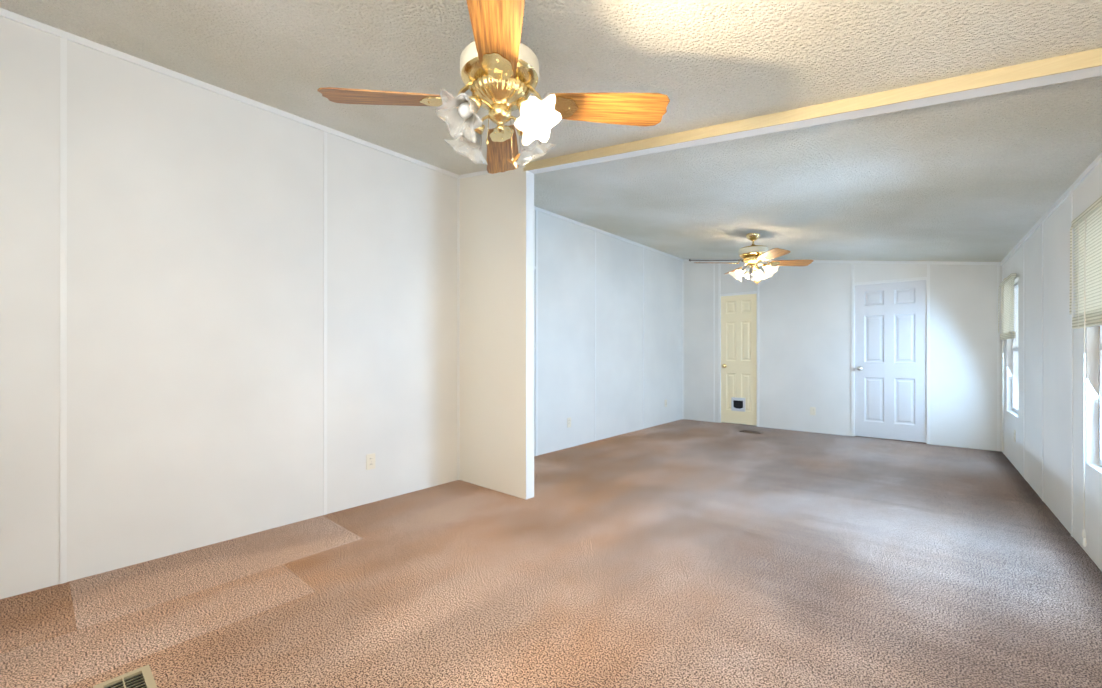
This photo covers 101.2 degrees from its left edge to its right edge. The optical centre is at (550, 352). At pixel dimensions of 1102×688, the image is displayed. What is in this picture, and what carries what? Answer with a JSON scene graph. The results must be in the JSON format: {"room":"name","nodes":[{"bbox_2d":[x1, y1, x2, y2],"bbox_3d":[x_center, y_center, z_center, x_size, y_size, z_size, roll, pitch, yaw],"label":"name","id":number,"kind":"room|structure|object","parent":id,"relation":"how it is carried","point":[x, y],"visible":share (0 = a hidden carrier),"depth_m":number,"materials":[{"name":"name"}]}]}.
{"room":"empty living room","nodes":[
{"label":"empty living room","id":0,"kind":"room"},
{"bbox_2d":[0,16,456,598],"bbox_3d":[-2.023,-0.271,2.799,0.220,2.800,3.460,0,0,41],"label":"wall","id":1,"kind":"structure","parent":0,"point":[194,316],"depth_m":2.60,"materials":[{"name":"white paint"}]},
{"bbox_2d":[0,8,523,583],"bbox_3d":[-1.602,-0.226,2.485,0.825,2.710,3.340,0,0,41],"label":"batten","id":2,"kind":"object","parent":1,"relation":"attached to","point":[40,26],"depth_m":2.26,"materials":[{"name":"white"}]},
{"bbox_2d":[366,453,374,469],"bbox_3d":[-1.351,0.819,3.394,0.008,0.115,0.070,0,0,41],"label":"outlet","id":3,"kind":"object","parent":1,"relation":"attached to","point":[370,461],"visible":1,"depth_m":3.39,"materials":[{"name":"beige plastic"}]},
{"bbox_2d":[460,168,533,499],"bbox_3d":[-0.554,-0.270,3.846,1.044,2.800,0.090,0,0,41],"label":"wall","id":4,"kind":"structure","parent":0,"point":[496,331],"depth_m":3.68,"materials":[{"name":"white paint"}]},
{"bbox_2d":[0,419,1101,687],"bbox_3d":[1.181,1.154,3.220,4.480,0.050,8.310,0,0,41],"label":"floor","id":5,"kind":"structure","parent":0,"point":[684,553],"depth_m":2.16,"materials":[{"name":"carpet"}]},
{"bbox_2d":[93,664,156,687],"bbox_3d":[-1.384,1.120,1.477,0.270,0.016,0.140,0,0,41],"label":"air vent register","id":6,"kind":"object","parent":5,"relation":"on","point":[142,677],"visible":1,"depth_m":1.54,"materials":[{"name":"beige metal"}]},
{"bbox_2d":[739,430,762,433],"bbox_3d":[2.833,1.123,6.404,0.280,0.016,0.140,0,0,41],"label":"air vent register","id":7,"kind":"object","parent":5,"relation":"on","point":[749,431],"visible":1,"depth_m":6.40,"materials":[{"name":"brown"}]},
{"bbox_2d":[0,0,1101,261],"bbox_3d":[1.181,-1.307,3.221,4.480,0.710,8.310,0,0,41],"label":"ceiling","id":8,"kind":"structure","parent":0,"point":[990,178],"depth_m":2.22,"materials":[{"name":"white paint"}]},
{"bbox_2d":[317,0,669,173],"bbox_3d":[-0.198,-1.012,1.750,1.024,0.581,1.024,0,0,41],"label":"ceiling fan","id":9,"kind":"object","parent":8,"relation":"hanging from","point":[499,68],"visible":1,"depth_m":1.68,"materials":[{"name":"brown wood"}]},
{"bbox_2d":[694,233,812,284],"bbox_3d":[2.283,-1.060,5.107,1.051,0.581,1.051,0,0,41],"label":"ceiling fan","id":10,"kind":"object","parent":8,"relation":"hanging from","point":[753,255],"visible":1,"depth_m":5.04,"materials":[{"name":"gold metal"}]},
{"bbox_2d":[523,48,1101,173],"bbox_3d":[0.940,-1.214,2.482,3.050,0.521,0.181,0,0,41],"label":"ceiling beam","id":11,"kind":"structure","parent":8,"relation":"attached to","point":[1071,67],"depth_m":2.01,"materials":[{"name":"white"}]},
{"bbox_2d":[534,210,681,454],"bbox_3d":[0.692,-0.269,5.991,0.100,2.800,4.780,0,0,41],"label":"wall","id":12,"kind":"structure","parent":0,"point":[566,319],"depth_m":5.89,"materials":[{"name":"white paint"}]},
{"bbox_2d":[567,417,570,427],"bbox_3d":[0.217,0.830,5.364,0.008,0.115,0.070,0,0,41],"label":"outlet","id":13,"kind":"object","parent":12,"relation":"attached to","point":[569,422],"visible":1,"depth_m":5.36,"materials":[{"name":"beige plastic"}]},
{"bbox_2d":[684,261,1001,451],"bbox_3d":[3.925,-0.259,6.287,4.380,2.820,0.120,0,0,41],"label":"wall","id":14,"kind":"structure","parent":0,"point":[804,339],"depth_m":6.26,"materials":[{"name":"white paint"}]},
{"bbox_2d":[689,259,742,261],"bbox_3d":[2.650,-1.482,7.298,0.892,0.153,0.036,0,0,41],"label":"trim","id":15,"kind":"structure","parent":14,"relation":"attached to","point":[715,260],"depth_m":7.29,"materials":[{"name":"brown"}]},
{"bbox_2d":[721,294,756,425],"bbox_3d":[2.926,0.111,7.074,0.552,2.017,0.104,0,0,41],"label":"door","id":16,"kind":"structure","parent":14,"relation":"in","point":[738,359],"depth_m":7.08,"materials":[{"name":"beige wood"}]},
{"bbox_2d":[810,407,815,414],"bbox_3d":[3.702,0.831,6.396,0.070,0.115,0.008,0,0,41],"label":"outlet","id":17,"kind":"object","parent":14,"relation":"attached to","point":[812,410],"visible":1,"depth_m":6.39,"materials":[{"name":"beige plastic"}]},
{"bbox_2d":[855,280,925,442],"bbox_3d":[4.354,0.110,5.826,0.745,2.017,0.104,0,0,41],"label":"door","id":18,"kind":"structure","parent":14,"relation":"in","point":[890,360],"depth_m":5.82,"materials":[{"name":"white wood"}]},
{"bbox_2d":[1002,161,1101,570],"bbox_3d":[2.658,-0.271,2.032,0.387,2.800,8.458,0,0,41],"label":"wall","id":19,"kind":"structure","parent":0,"point":[1087,192],"depth_m":3.14,"materials":[{"name":"white paint"}]},
{"bbox_2d":[524,152,1101,536],"bbox_3d":[2.173,-0.233,4.637,4.112,2.727,4.871,0,0,41],"label":"batten","id":20,"kind":"object","parent":19,"relation":"attached to","point":[1093,165],"depth_m":5.57,"materials":[{"name":"white"}]},
{"bbox_2d":[1007,277,1018,418],"bbox_3d":[4.703,-0.045,4.551,0.110,1.350,0.752,0,0,41],"label":"window","id":21,"kind":"structure","parent":19,"relation":"in","point":[1013,376],"depth_m":4.81,"materials":[{"name":"silver metal"}]},
{"bbox_2d":[998,273,1015,450],"bbox_3d":[4.641,0.113,4.609,0.075,1.815,0.821,0,0,41],"label":"window blind","id":22,"kind":"object","parent":21,"relation":"attached to","point":[1007,284],"visible":1,"depth_m":4.55,"materials":[{"name":"white"}]},
{"bbox_2d":[1069,196,1101,546],"bbox_3d":[2.744,0.111,2.271,0.053,1.815,0.821,0,0,38],"label":"window blind","id":23,"kind":"object","parent":19,"relation":"attached to","point":[1086,225],"visible":1,"depth_m":2.37,"materials":[{"name":"white"}]},
{"bbox_2d":[1086,325,1101,473],"bbox_3d":[2.807,-0.046,2.226,0.110,1.350,0.752,0,0,41],"label":"window","id":24,"kind":"structure","parent":19,"relation":"in","point":[1094,397],"depth_m":2.52,"materials":[{"name":"white glass"}]}
]}

